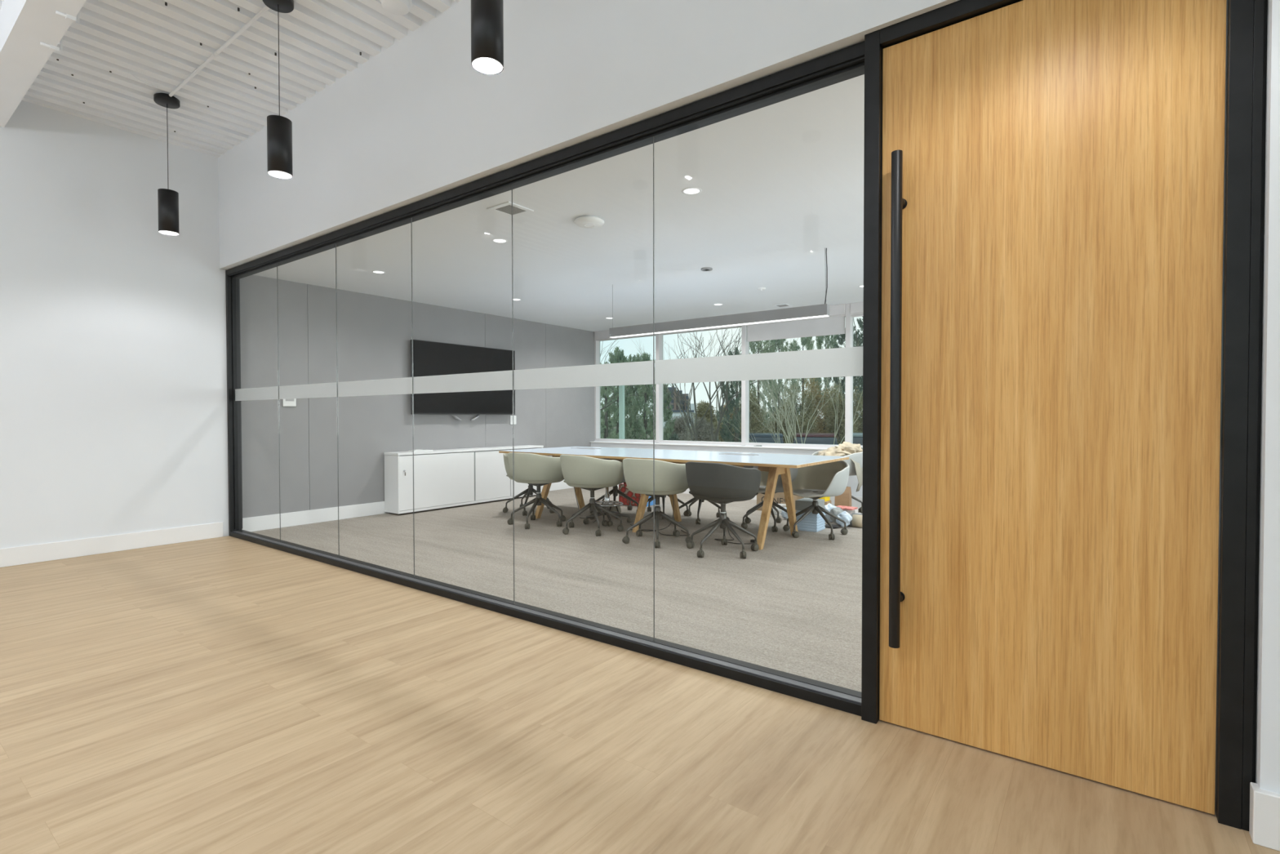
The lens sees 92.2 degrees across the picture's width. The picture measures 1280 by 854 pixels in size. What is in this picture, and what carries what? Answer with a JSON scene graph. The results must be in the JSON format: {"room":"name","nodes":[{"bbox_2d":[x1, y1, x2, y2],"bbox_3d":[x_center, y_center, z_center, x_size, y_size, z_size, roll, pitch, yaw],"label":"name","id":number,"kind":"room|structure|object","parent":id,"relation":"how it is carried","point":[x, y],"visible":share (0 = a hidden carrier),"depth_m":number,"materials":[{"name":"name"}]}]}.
{"room":"office","nodes":[
{"label":"office","id":0,"kind":"room"},
{"bbox_2d":[0,100,228,548],"bbox_3d":[-5.927,-0.785,3.490,0.300,3.750,6.200,1,1,37],"label":"wall","id":1,"kind":"structure","parent":0,"point":[113,416],"depth_m":5.16,"materials":[{"name":"white paint"}]},
{"bbox_2d":[0,521,223,567],"bbox_3d":[-5.815,1.020,3.407,0.012,0.142,6.150,1,1,37],"label":"baseboard","id":2,"kind":"structure","parent":1,"relation":"attached to","point":[20,555],"depth_m":5.17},
{"bbox_2d":[0,0,461,157],"bbox_3d":[-1.396,-2.508,0.160,11.516,0.126,6.340,1,1,37],"label":"ceiling","id":3,"kind":"structure","parent":0,"point":[160,42],"depth_m":4.22,"materials":[{"name":"white paint"}]},
{"bbox_2d":[0,0,86,127],"bbox_3d":[-0.476,-2.365,1.322,11.000,0.315,0.219,1,1,37],"label":"beam","id":4,"kind":"structure","parent":3,"relation":"attached to","point":[31,30],"depth_m":3.63,"materials":[{"name":"white paint"}]},
{"bbox_2d":[153,93,179,235],"bbox_3d":[-3.620,-2.008,4.721,0.160,1.034,0.160,1,1,37],"label":"pendant light","id":5,"kind":"object","parent":3,"relation":"hanging from","point":[167,199],"visible":1,"depth_m":4.68,"materials":[{"name":"black metal"}]},
{"bbox_2d":[168,5,269,97],"bbox_3d":[-1.347,-2.486,3.014,5.621,0.030,0.027,1,1,37],"label":"conduit","id":6,"kind":"object","parent":3,"relation":"attached to","point":[217,52],"visible":0.77,"depth_m":4.07,"materials":[{"name":"metal"}]},
{"bbox_2d":[262,0,293,178],"bbox_3d":[-2.103,-1.991,3.587,0.160,1.034,0.160,1,1,37],"label":"pendant light","id":7,"kind":"object","parent":3,"relation":"hanging from","point":[279,128],"visible":1,"depth_m":3.55,"materials":[{"name":"black metal"}]},
{"bbox_2d":[379,0,412,15],"bbox_3d":[-1.418,-2.505,3.588,0.209,0.129,0.184,1,1,37],"label":"duct","id":8,"kind":"object","parent":3,"relation":"attached to","point":[399,7],"visible":1,"depth_m":3.59,"materials":[{"name":"metal"}]},
{"bbox_2d":[471,0,503,74],"bbox_3d":[-0.616,-1.974,2.477,0.160,1.034,0.160,1,1,37],"label":"pendant light","id":9,"kind":"object","parent":3,"relation":"hanging from","point":[486,15],"visible":1,"depth_m":2.44,"materials":[{"name":"black metal"}]},
{"bbox_2d":[225,269,600,531],"bbox_3d":[-2.418,-0.324,8.242,0.244,2.654,5.600,1,1,37],"label":"wall","id":10,"kind":"structure","parent":0,"point":[375,332],"depth_m":6.95,"materials":[{"name":"paint"}]},
{"bbox_2d":[282,398,296,406],"bbox_3d":[-3.644,-0.293,6.402,0.016,0.160,0.132,1,1,37],"label":"control panel","id":11,"kind":"object","parent":10,"relation":"attached to","point":[290,402],"visible":0.49,"depth_m":6.40,"materials":[{"name":"white plastic"}]},
{"bbox_2d":[410,339,515,420],"bbox_3d":[-2.300,-0.577,8.130,0.098,0.991,1.624,1,1,37],"label":"television","id":12,"kind":"object","parent":10,"relation":"attached to","point":[429,357],"visible":0.8,"depth_m":8.00,"materials":[{"name":"grey metal"}]},
{"bbox_2d":[252,74,864,331],"bbox_3d":[1.493,-1.558,5.391,9.900,0.100,5.650,1,1,37],"label":"ceiling","id":13,"kind":"structure","parent":0,"point":[781,184],"depth_m":4.84,"materials":[{"name":"white paint"}]},
{"bbox_2d":[492,238,507,243],"bbox_3d":[-1.125,-1.496,4.945,0.126,0.005,0.126,1,1,37],"label":"recessed light","id":14,"kind":"object","parent":13,"relation":"in","point":[495,240],"visible":1,"depth_m":4.94,"materials":[{"name":"white paint"}]},
{"bbox_2d":[486,201,533,217],"bbox_3d":[-0.883,-1.480,4.196,0.224,0.008,0.224,1,1,37],"label":"ceiling vent","id":15,"kind":"object","parent":13,"relation":"in","point":[505,208],"visible":0.99,"depth_m":4.19,"materials":[{"name":"metal"}]},
{"bbox_2d":[496,204,525,214],"bbox_3d":[-0.883,-1.481,4.196,0.150,0.005,0.151,1,1,37],"label":"grille","id":16,"kind":"object","parent":15,"relation":"attached to","point":[504,209],"depth_m":4.20,"materials":[{"name":"grey"}]},
{"bbox_2d":[574,215,604,228],"bbox_3d":[-0.363,-1.467,4.420,0.216,0.043,0.216,1,1,37],"label":"smoke detector","id":17,"kind":"object","parent":13,"relation":"attached to","point":[585,221],"visible":1,"depth_m":4.37,"materials":[{"name":"white plastic"}]},
{"bbox_2d":[681,186,702,195],"bbox_3d":[0.325,-1.480,3.862,0.126,0.005,0.126,1,1,37],"label":"recessed light","id":18,"kind":"object","parent":13,"relation":"in","point":[691,190],"visible":1,"depth_m":3.85,"materials":[{"name":"white paint"}]},
{"bbox_2d":[684,188,699,194],"bbox_3d":[0.325,-1.481,3.862,0.099,0.003,0.099,1,1,37],"label":"diffuser","id":19,"kind":"object","parent":18,"relation":"attached to","point":[686,191],"depth_m":3.87,"materials":[{"name":"plastic"}]},
{"bbox_2d":[608,248,829,337],"bbox_3d":[0.639,-1.231,5.898,2.370,0.569,0.109,1,1,37],"label":"linear pendant light","id":20,"kind":"object","parent":13,"relation":"hanging from","point":[817,310],"visible":1,"depth_m":5.73,"materials":[{"name":"grey metal"}]},
{"bbox_2d":[609,315,828,337],"bbox_3d":[0.639,-0.950,5.902,2.362,0.008,0.054,1,1,37],"label":"diffuser","id":21,"kind":"object","parent":20,"relation":"attached to","point":[787,317],"depth_m":5.82,"materials":[{"name":"plastic"}]},
{"bbox_2d":[772,303,792,307],"bbox_3d":[1.814,-1.546,7.842,0.196,0.008,0.196,1,1,37],"label":"ceiling vent","id":22,"kind":"object","parent":13,"relation":"in","point":[780,305],"visible":1,"depth_m":7.83,"materials":[{"name":"metal"}]},
{"bbox_2d":[0,487,1279,853],"bbox_3d":[0.157,1.148,2.474,11.300,0.100,11.800,1,1,37],"label":"floor","id":23,"kind":"structure","parent":0,"point":[224,695],"depth_m":2.35,"materials":[{"name":"brown wood"}]},
{"bbox_2d":[383,444,543,515],"bbox_3d":[-2.198,0.645,8.082,0.312,0.722,2.308,1,1,37],"label":"credenza","id":24,"kind":"object","parent":23,"relation":"on","point":[444,478],"visible":0.8,"depth_m":7.62,"materials":[{"name":"white paint"}]},
{"bbox_2d":[502,453,555,515],"bbox_3d":[-1.302,0.658,7.391,0.627,0.715,0.634,1,1,37],"label":"swivel chair","id":25,"kind":"object","parent":23,"relation":"on","point":[529,491],"visible":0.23,"depth_m":7.30,"materials":[{"name":"green fabric"}]},
{"bbox_2d":[506,452,565,528],"bbox_3d":[-1.068,0.645,6.535,0.614,0.770,0.632,1,1,37],"label":"swivel chair","id":26,"kind":"object","parent":23,"relation":"on","point":[535,469],"visible":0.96,"depth_m":6.30,"materials":[{"name":"plastic"}]},
{"bbox_2d":[560,454,623,536],"bbox_3d":[-0.484,0.651,6.142,0.636,0.770,0.634,1,1,37],"label":"swivel chair","id":27,"kind":"object","parent":23,"relation":"on","point":[592,474],"visible":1,"depth_m":5.91,"materials":[{"name":"plastic"}]},
{"bbox_2d":[582,487,632,526],"bbox_3d":[-0.360,0.714,6.660,0.512,0.626,0.498,1,1,37],"label":"stool","id":28,"kind":"object","parent":23,"relation":"on","point":[606,504],"visible":0.58,"depth_m":6.61,"materials":[{"name":"silver metal"}]},
{"bbox_2d":[590,475,639,516],"bbox_3d":[-0.276,0.666,7.309,0.625,0.700,0.583,1,1,37],"label":"swivel chair","id":29,"kind":"object","parent":23,"relation":"on","point":[615,491],"visible":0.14,"depth_m":7.25,"materials":[{"name":"metal"}]},
{"bbox_2d":[609,502,621,513],"bbox_3d":[-0.278,0.942,7.030,0.160,0.158,0.110,1,1,37],"label":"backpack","id":30,"kind":"object","parent":23,"relation":"on","point":[618,508],"visible":0.43,"depth_m":6.99,"materials":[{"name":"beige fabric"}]},
{"bbox_2d":[618,482,655,506],"bbox_3d":[-0.023,0.754,8.000,0.410,0.500,0.300,0,1,30],"label":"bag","id":31,"kind":"object","parent":23,"relation":"on","point":[622,486],"visible":0.07,"depth_m":7.91,"materials":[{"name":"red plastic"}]},
{"bbox_2d":[622,457,690,547],"bbox_3d":[0.167,0.659,5.619,0.635,0.770,0.640,1,1,37],"label":"swivel chair","id":32,"kind":"object","parent":23,"relation":"on","point":[670,478],"visible":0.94,"depth_m":5.38,"materials":[{"name":"beige plastic"}]},
{"bbox_2d":[635,494,688,519],"bbox_3d":[0.283,0.666,7.162,0.619,0.702,0.599,1,1,37],"label":"swivel chair","id":33,"kind":"object","parent":23,"relation":"on","point":[651,499],"visible":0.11,"depth_m":7.06,"materials":[{"name":"metal"}]},
{"bbox_2d":[498,446,848,550],"bbox_3d":[0.202,0.655,6.570,3.620,0.747,1.290,1,1,37],"label":"conference table","id":34,"kind":"object","parent":23,"relation":"on","point":[775,464],"visible":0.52,"depth_m":5.98,"materials":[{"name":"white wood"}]},
{"bbox_2d":[673,497,729,524],"bbox_3d":[0.694,0.674,6.772,0.634,0.700,0.595,1,1,37],"label":"swivel chair","id":35,"kind":"object","parent":23,"relation":"on","point":[694,500],"visible":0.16,"depth_m":6.74,"materials":[{"name":"metal"}]},
{"bbox_2d":[685,461,760,558],"bbox_3d":[0.678,0.666,5.168,0.627,0.770,0.606,1,1,37],"label":"swivel chair","id":36,"kind":"object","parent":23,"relation":"on","point":[722,484],"visible":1,"depth_m":4.96,"materials":[{"name":"grey plastic"}]},
{"bbox_2d":[741,467,798,532],"bbox_3d":[1.336,0.678,6.368,0.616,0.702,0.599,1,1,37],"label":"swivel chair","id":37,"kind":"object","parent":23,"relation":"on","point":[793,471],"visible":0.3,"depth_m":6.26,"materials":[{"name":"grey metal"}]},
{"bbox_2d":[770,503,786,515],"bbox_3d":[1.607,0.954,7.106,0.324,0.117,0.327,1,1,37],"label":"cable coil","id":38,"kind":"object","parent":23,"relation":"on","point":[781,504],"visible":0.16,"depth_m":6.97,"materials":[{"name":"white plastic"}]},
{"bbox_2d":[756,492,804,512],"bbox_3d":[1.700,0.845,7.458,0.460,0.332,0.341,1,1,40],"label":"cardboard box","id":39,"kind":"object","parent":23,"relation":"on","point":[779,497],"visible":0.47,"depth_m":7.30,"materials":[{"name":"cardboard"}]},
{"bbox_2d":[795,497,825,532],"bbox_3d":[1.716,0.882,6.198,0.225,0.300,0.240,1,1,37],"label":"storage bin","id":40,"kind":"object","parent":23,"relation":"on","point":[811,522],"visible":0.58,"depth_m":6.12,"materials":[{"name":"blue plastic"}]},
{"bbox_2d":[782,460,849,539],"bbox_3d":[1.684,0.681,5.952,0.631,0.710,0.603,1,1,37],"label":"swivel chair","id":41,"kind":"object","parent":23,"relation":"on","point":[816,482],"visible":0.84,"depth_m":5.99,"materials":[{"name":"grey plastic"}]},
{"bbox_2d":[824,502,836,522],"bbox_3d":[2.042,0.922,6.632,0.151,0.204,0.180,-1,1,-41],"label":"plastic bag","id":42,"kind":"object","parent":23,"relation":"on","point":[828,506],"visible":0.38,"depth_m":6.60,"materials":[{"name":"plastic"}]},
{"bbox_2d":[830,506,843,524],"bbox_3d":[2.071,0.934,6.457,0.149,0.187,0.170,-1,1,-31],"label":"cloth bag","id":43,"kind":"object","parent":23,"relation":"on","point":[836,511],"visible":0.51,"depth_m":6.44,"materials":[{"name":"white fabric"}]},
{"bbox_2d":[812,446,862,512],"bbox_3d":[2.355,0.627,7.327,0.629,0.770,0.615,1,1,37],"label":"swivel chair","id":44,"kind":"object","parent":23,"relation":"on","point":[857,457],"visible":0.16,"depth_m":7.06,"materials":[{"name":"white plastic"}]},
{"bbox_2d":[817,441,862,492],"bbox_3d":[2.341,0.457,7.293,0.650,0.570,0.463,1,1,37],"label":"crumpled cloth","id":45,"kind":"object","parent":44,"relation":"on","point":[846,448],"visible":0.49,"depth_m":7.13,"materials":[{"name":"beige fabric"}]},
{"bbox_2d":[834,486,851,506],"bbox_3d":[2.337,0.851,7.082,0.170,0.330,0.120,1,1,31],"label":"paper bag","id":46,"kind":"object","parent":23,"relation":"on","point":[845,499],"visible":0.41,"depth_m":7.03,"materials":[{"name":"paper"}]},
{"bbox_2d":[835,511,852,527],"bbox_3d":[2.093,0.945,6.310,0.168,0.170,0.121,1,1,37],"label":"plastic bag","id":47,"kind":"object","parent":23,"relation":"on","point":[845,516],"visible":0.84,"depth_m":6.27,"materials":[{"name":"plastic"}]},
{"bbox_2d":[848,514,862,527],"bbox_3d":[2.374,0.968,6.257,0.540,0.128,0.128,1,1,31],"label":"roll","id":48,"kind":"object","parent":23,"relation":"on","point":[856,521],"visible":0.34,"depth_m":6.30,"materials":[{"name":"grey fabric"}]},
{"bbox_3d":[2.230,0.978,6.665,0.260,0.090,0.220,1,1,34],"label":"carton","id":49,"kind":"object","parent":23,"relation":"on","visible":0},
{"bbox_2d":[842,508,857,514],"bbox_3d":[2.221,0.907,6.670,0.240,0.050,0.160,0,1,30],"label":"carton","id":50,"kind":"object","parent":49,"relation":"on","point":[855,511],"visible":0.36,"depth_m":6.58,"materials":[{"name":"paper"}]},
{"bbox_2d":[835,505,857,510],"bbox_3d":[2.217,0.873,6.647,0.210,0.018,0.150,1,1,44],"label":"magazine","id":51,"kind":"object","parent":50,"relation":"on","point":[847,508],"visible":0.77,"depth_m":6.62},
{"bbox_2d":[591,440,862,497],"bbox_3d":[3.099,0.641,7.464,9.570,0.735,0.270,1,1,37],"label":"wall","id":52,"kind":"structure","parent":0,"point":[853,482],"depth_m":8.67,"materials":[{"name":"white paint"}]},
{"bbox_2d":[594,333,655,442],"bbox_3d":[-0.222,-0.616,9.948,1.254,1.705,0.110,1,1,37],"label":"window","id":53,"kind":"structure","parent":52,"relation":"in","point":[597,342],"depth_m":10.27,"materials":[{"name":"metal"}]},
{"bbox_2d":[594,329,654,340],"bbox_3d":[-0.241,-1.506,9.896,1.230,0.151,0.080,1,1,37],"label":"roller blind","id":54,"kind":"object","parent":53,"relation":"attached to","point":[601,334],"visible":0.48,"depth_m":10.12,"materials":[{"name":"fabric"}]},
{"bbox_2d":[655,324,741,444],"bbox_3d":[0.868,-0.657,9.126,1.475,1.826,0.120,1,1,37],"label":"window","id":55,"kind":"structure","parent":52,"relation":"in","point":[659,338],"depth_m":9.50,"materials":[{"name":"metal"}]},
{"bbox_2d":[589,440,827,449],"bbox_3d":[3.041,0.290,7.382,9.570,0.016,0.140,1,1,37],"label":"ledge","id":56,"kind":"object","parent":52,"relation":"attached to","point":[783,447],"visible":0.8,"depth_m":8.76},
{"bbox_2d":[610,482,862,508],"bbox_3d":[3.014,0.938,7.356,9.570,0.145,0.014,1,1,37],"label":"baseboard","id":57,"kind":"structure","parent":52,"relation":"attached to","point":[855,503],"depth_m":7.64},
{"bbox_2d":[741,314,845,447],"bbox_3d":[2.041,-0.644,8.250,1.455,1.826,0.120,1,1,37],"label":"window","id":58,"kind":"structure","parent":52,"relation":"in","point":[744,344],"depth_m":8.61,"materials":[{"name":"metal"}]},
{"bbox_2d":[746,303,845,342],"bbox_3d":[2.044,-1.370,8.191,1.385,0.371,0.080,1,1,37],"label":"roller blind","id":59,"kind":"object","parent":58,"relation":"attached to","point":[836,325],"visible":0.54,"depth_m":8.12,"materials":[{"name":"fabric"}]},
{"bbox_2d":[844,303,863,447],"bbox_3d":[3.215,-0.631,7.373,1.475,1.826,0.120,1,1,37],"label":"window","id":60,"kind":"structure","parent":52,"relation":"in","point":[849,319],"depth_m":7.75,"materials":[{"name":"metal"}]},
{"bbox_2d":[850,302,863,317],"bbox_3d":[3.218,-1.457,7.312,1.405,0.171,0.080,1,1,37],"label":"roller blind","id":61,"kind":"object","parent":60,"relation":"attached to","point":[855,308],"visible":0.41,"depth_m":7.66,"materials":[{"name":"fabric"}]},
{"bbox_2d":[217,0,1279,793],"bbox_3d":[0.477,-0.780,2.622,11.000,3.750,0.203,1,1,37],"label":"wall","id":62,"kind":"structure","parent":0,"point":[414,122],"depth_m":3.21,"materials":[{"name":"white paint"}]},
{"bbox_2d":[225,40,864,715],"bbox_3d":[-1.522,-0.197,4.141,5.989,2.538,0.100,1,1,37],"label":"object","id":63,"kind":"structure","parent":62,"relation":"in","point":[847,63],"depth_m":3.18,"materials":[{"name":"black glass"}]},
{"bbox_2d":[879,0,1226,814],"bbox_3d":[1.248,-0.142,1.985,0.921,2.479,0.130,1,1,37],"label":"door","id":64,"kind":"structure","parent":62,"relation":"in","point":[1052,203],"depth_m":1.95,"materials":[{"name":"brown wood"}]},
{"bbox_2d":[861,0,1267,831],"bbox_3d":[1.291,-0.169,2.024,1.059,2.545,0.126,1,1,37],"label":"door frame","id":65,"kind":"structure","parent":62,"relation":"attached to","point":[1246,64],"depth_m":1.70,"materials":[{"name":"metal"}]},
{"bbox_2d":[1248,782,1279,851],"bbox_3d":[3.237,1.056,0.471,3.970,0.143,0.052,1,1,37],"label":"baseboard","id":66,"kind":"structure","parent":62,"relation":"attached to","point":[1264,805],"depth_m":1.63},
{"label":"outside","id":67,"kind":"structure","parent":0,"visible":0},
{"bbox_2d":[600,418,853,444],"bbox_3d":[33.199,-2.866,306.220,540.000,0.200,514.350,1,1,37],"label":"ground","id":68,"kind":"structure","parent":67,"point":[648,436],"depth_m":118.86,"materials":[{"name":"green plant"}]},
{"bbox_2d":[600,361,618,439],"bbox_3d":[-1.122,-0.097,20.034,1.096,4.098,1.098,0,1,13],"label":"pine tree","id":69,"kind":"object","parent":68,"relation":"on","point":[611,410],"visible":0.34,"depth_m":19.95,"materials":[{"name":"green plant"}]},
{"bbox_2d":[600,346,635,439],"bbox_3d":[-0.826,-0.561,23.045,1.467,4.923,1.342,0,1,30],"label":"pine tree","id":70,"kind":"object","parent":68,"relation":"on","point":[619,354],"visible":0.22,"depth_m":22.93,"materials":[{"name":"green plant"}]},
{"bbox_2d":[618,385,624,439],"bbox_3d":[-0.310,0.511,10.577,0.080,3.200,0.060,1,1,37],"label":"post","id":71,"kind":"object","parent":68,"relation":"on","point":[621,388],"visible":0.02,"depth_m":10.54,"materials":[{"name":"green metal"}]},
{"bbox_2d":[600,339,647,410],"bbox_3d":[-1.162,-0.448,15.089,2.636,4.965,3.078,0,1,11],"label":"bare tree","id":72,"kind":"object","parent":68,"relation":"on","point":[601,409],"visible":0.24,"depth_m":15.52,"materials":[{"name":"green plant"}]},
{"bbox_2d":[614,354,644,439],"bbox_3d":[-0.464,-0.619,26.043,1.444,4.936,1.642,0,1,18],"label":"pine tree","id":73,"kind":"object","parent":68,"relation":"on","point":[630,359],"visible":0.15,"depth_m":25.96,"materials":[{"name":"green plant"}]},
{"bbox_2d":[624,351,655,439],"bbox_3d":[0.103,-0.458,22.984,1.540,4.715,1.410,1,1,37],"label":"pine tree","id":74,"kind":"object","parent":68,"relation":"on","point":[647,426],"visible":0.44,"depth_m":22.79,"materials":[{"name":"green plant"}]},
{"bbox_2d":[647,383,675,439],"bbox_3d":[0.876,-0.118,26.064,1.428,3.930,1.279,-1,1,-26],"label":"pine tree","id":75,"kind":"object","parent":68,"relation":"on","point":[668,428],"visible":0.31,"depth_m":25.88,"materials":[{"name":"green plant"}]},
{"bbox_2d":[663,386,676,410],"bbox_3d":[16.214,-12.534,342.051,6.714,17.967,26.200,0,1,0],"label":"apartment tower","id":76,"kind":"structure","parent":68,"relation":"on","point":[673,402],"depth_m":329.50,"materials":[{"name":"brick"}]},
{"bbox_2d":[666,431,679,440],"bbox_3d":[1.219,1.069,24.002,0.942,1.859,0.939,1,1,37],"label":"shrub","id":77,"kind":"object","parent":68,"relation":"on","point":[674,437],"visible":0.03,"depth_m":23.83,"materials":[{"name":"green plant"}]},
{"bbox_2d":[669,412,691,440],"bbox_3d":[2.278,0.402,37.908,2.600,2.591,2.115,1,1,34],"label":"shrub","id":78,"kind":"object","parent":68,"relation":"on","point":[680,427],"visible":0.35,"depth_m":37.68,"materials":[{"name":"green plant"}]},
{"bbox_2d":[633,331,728,440],"bbox_3d":[1.750,-1.080,25.526,3.981,5.866,3.040,0,1,-12],"label":"bare tree","id":79,"kind":"object","parent":68,"relation":"on","point":[686,426],"visible":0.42,"depth_m":25.92,"materials":[{"name":"plant"}]},
{"bbox_2d":[670,409,694,426],"bbox_3d":[10.352,-2.363,159.781,6.104,3.842,20.500,0,1,0],"label":"white hall","id":80,"kind":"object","parent":68,"relation":"on","point":[674,411],"visible":0.21,"depth_m":150.01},
{"bbox_2d":[682,393,688,409],"bbox_3d":[27.177,-12.209,382.034,3.928,15.924,26.200,0,1,0],"label":"apartment tower","id":81,"kind":"structure","parent":68,"relation":"on","point":[683,394],"depth_m":370.10,"materials":[{"name":"brick"}]},
{"bbox_2d":[662,332,724,440],"bbox_3d":[1.139,-0.140,14.405,1.885,4.371,1.655,1,1,37],"label":"bare tree","id":82,"kind":"object","parent":68,"relation":"on","point":[672,385],"visible":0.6,"depth_m":14.01,"materials":[{"name":"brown plant"}]},
{"bbox_2d":[685,417,716,441],"bbox_3d":[3.368,0.551,33.965,1.994,2.348,1.647,1,1,43],"label":"shrub","id":83,"kind":"object","parent":68,"relation":"on","point":[704,430],"visible":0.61,"depth_m":33.69,"materials":[{"name":"green plant"}]},
{"bbox_2d":[690,400,723,429],"bbox_3d":[7.988,-0.800,70.440,4.685,4.577,3.614,0,1,-12],"label":"tree","id":84,"kind":"object","parent":68,"relation":"on","point":[702,407],"visible":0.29,"depth_m":69.69,"materials":[{"name":"green plant"}]},
{"bbox_2d":[713,417,734,441],"bbox_3d":[6.120,0.445,44.910,2.606,2.409,3.348,0,1,-19],"label":"shrub","id":85,"kind":"object","parent":68,"relation":"on","point":[715,423],"visible":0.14,"depth_m":44.22,"materials":[{"name":"green plant"}]},
{"bbox_2d":[715,382,741,441],"bbox_3d":[2.836,0.192,20.042,0.873,3.509,0.990,0,1,12],"label":"pine tree","id":86,"kind":"object","parent":68,"relation":"on","point":[717,415],"visible":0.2,"depth_m":19.98,"materials":[{"name":"green plant"}]},
{"bbox_2d":[689,332,772,439],"bbox_3d":[4.490,-1.516,29.763,3.780,6.586,2.364,1,1,31],"label":"bare tree","id":87,"kind":"object","parent":68,"relation":"on","point":[727,332],"visible":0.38,"depth_m":29.98,"materials":[{"name":"plant"}]},
{"bbox_2d":[680,327,787,441],"bbox_3d":[2.250,-0.491,14.673,2.579,5.061,1.955,0,1,4],"label":"bare tree","id":88,"kind":"object","parent":68,"relation":"on","point":[721,413],"visible":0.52,"depth_m":14.79,"materials":[{"name":"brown plant"}]},
{"bbox_2d":[720,346,752,442],"bbox_3d":[2.949,-0.258,19.025,1.001,4.441,0.986,1,1,40],"label":"pine tree","id":89,"kind":"object","parent":68,"relation":"on","point":[726,431],"visible":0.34,"depth_m":18.97,"materials":[{"name":"green plant"}]},
{"bbox_2d":[714,385,795,443],"bbox_3d":[3.343,0.379,17.403,2.229,3.234,1.534,0,1,28],"label":"bare shrub","id":90,"kind":"object","parent":68,"relation":"on","point":[791,385],"visible":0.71,"depth_m":17.30,"materials":[{"name":"plant"}]},
{"bbox_2d":[737,387,777,435],"bbox_3d":[4.985,0.047,27.013,1.794,3.569,1.795,-1,1,-29],"label":"shrub","id":91,"kind":"object","parent":68,"relation":"on","point":[756,426],"visible":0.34,"depth_m":26.89,"materials":[{"name":"green plant"}]},
{"bbox_2d":[738,339,780,436],"bbox_3d":[6.019,-1.610,30.962,2.371,6.729,2.526,1,1,37],"label":"pine tree","id":92,"kind":"object","parent":68,"relation":"on","point":[759,343],"visible":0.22,"depth_m":30.84,"materials":[{"name":"green plant"}]},
{"bbox_2d":[749,432,784,443],"bbox_3d":[4.377,1.065,21.997,1.760,1.690,4.267,0,1,12],"label":"parked car","id":93,"kind":"object","parent":68,"relation":"on","point":[759,437],"visible":0.12,"depth_m":20.26,"materials":[{"name":"blue paint"}]},
{"bbox_2d":[761,395,799,442],"bbox_3d":[6.626,0.334,29.003,2.080,3.625,2.289,-1,1,-39],"label":"shrub","id":94,"kind":"object","parent":68,"relation":"on","point":[773,414],"visible":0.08,"depth_m":28.71,"materials":[{"name":"green plant"}]},
{"bbox_2d":[760,338,801,431],"bbox_3d":[7.758,-1.892,34.982,3.053,7.151,2.995,0,1,-15],"label":"pine tree","id":95,"kind":"object","parent":68,"relation":"on","point":[771,342],"visible":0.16,"depth_m":34.85,"materials":[{"name":"green plant"}]},
{"bbox_2d":[712,324,862,444],"bbox_3d":[3.424,-0.069,13.413,3.695,4.262,2.546,0,1,27],"label":"bare shrub","id":96,"kind":"object","parent":68,"relation":"on","point":[785,382],"visible":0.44,"depth_m":13.12,"materials":[{"name":"plant"}]},
{"bbox_2d":[776,382,819,443],"bbox_3d":[6.942,-0.063,26.953,2.000,3.786,1.676,0,1,22],"label":"shrub","id":97,"kind":"object","parent":68,"relation":"on","point":[808,412],"visible":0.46,"depth_m":26.87,"materials":[{"name":"green plant"}]},
{"bbox_2d":[777,336,825,422],"bbox_3d":[8.097,-1.625,31.042,2.404,6.751,2.605,-1,1,-31],"label":"pine tree","id":98,"kind":"object","parent":68,"relation":"on","point":[806,341],"visible":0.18,"depth_m":30.83,"materials":[{"name":"green plant"}]},
{"bbox_2d":[793,432,838,444],"bbox_3d":[6.263,1.062,21.997,1.760,1.690,4.267,0,1,16],"label":"parked car","id":99,"kind":"object","parent":68,"relation":"on","point":[811,437],"visible":0.13,"depth_m":20.30,"materials":[{"name":"paint"}]},
{"bbox_2d":[800,377,844,443],"bbox_3d":[8.594,-0.451,28.995,2.065,4.483,2.170,0,1,22],"label":"shrub","id":100,"kind":"object","parent":68,"relation":"on","point":[822,429],"visible":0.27,"depth_m":29.02,"materials":[{"name":"green plant"}]},
{"bbox_2d":[800,334,844,439],"bbox_3d":[10.864,-2.226,36.041,3.058,7.774,3.076,0,1,29],"label":"pine tree","id":101,"kind":"object","parent":68,"relation":"on","point":[819,340],"visible":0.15,"depth_m":35.60,"materials":[{"name":"green plant"}]},
{"bbox_2d":[821,382,862,444],"bbox_3d":[8.830,0.001,26.966,1.818,3.969,1.888,1,1,34],"label":"shrub","id":102,"kind":"object","parent":68,"relation":"on","point":[831,421],"visible":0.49,"depth_m":26.97,"materials":[{"name":"green plant"}]},
{"bbox_2d":[822,325,862,444],"bbox_3d":[10.764,-1.902,32.019,2.398,7.263,2.573,-1,1,-28],"label":"pine tree","id":103,"kind":"object","parent":68,"relation":"on","point":[839,339],"visible":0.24,"depth_m":31.74,"materials":[{"name":"green plant"}]},
{"bbox_2d":[853,432,862,445],"bbox_3d":[8.149,1.059,21.997,1.760,1.690,4.267,0,1,21],"label":"parked car","id":104,"kind":"object","parent":68,"relation":"on","point":[857,437],"visible":0.02,"depth_m":20.45,"materials":[{"name":"silver metal"}]},
{"bbox_2d":[853,391,862,432],"bbox_3d":[10.849,-0.293,29.017,2.127,4.157,2.013,1,1,37],"label":"shrub","id":105,"kind":"object","parent":68,"relation":"on","point":[860,425],"visible":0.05,"depth_m":29.32,"materials":[{"name":"green plant"}]},
{"bbox_2d":[853,315,863,418],"bbox_3d":[13.355,-2.660,36.068,2.783,8.634,3.158,-1,1,-24],"label":"pine tree","id":106,"kind":"object","parent":68,"relation":"on","point":[860,322],"visible":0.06,"depth_m":35.88,"materials":[{"name":"green plant"}]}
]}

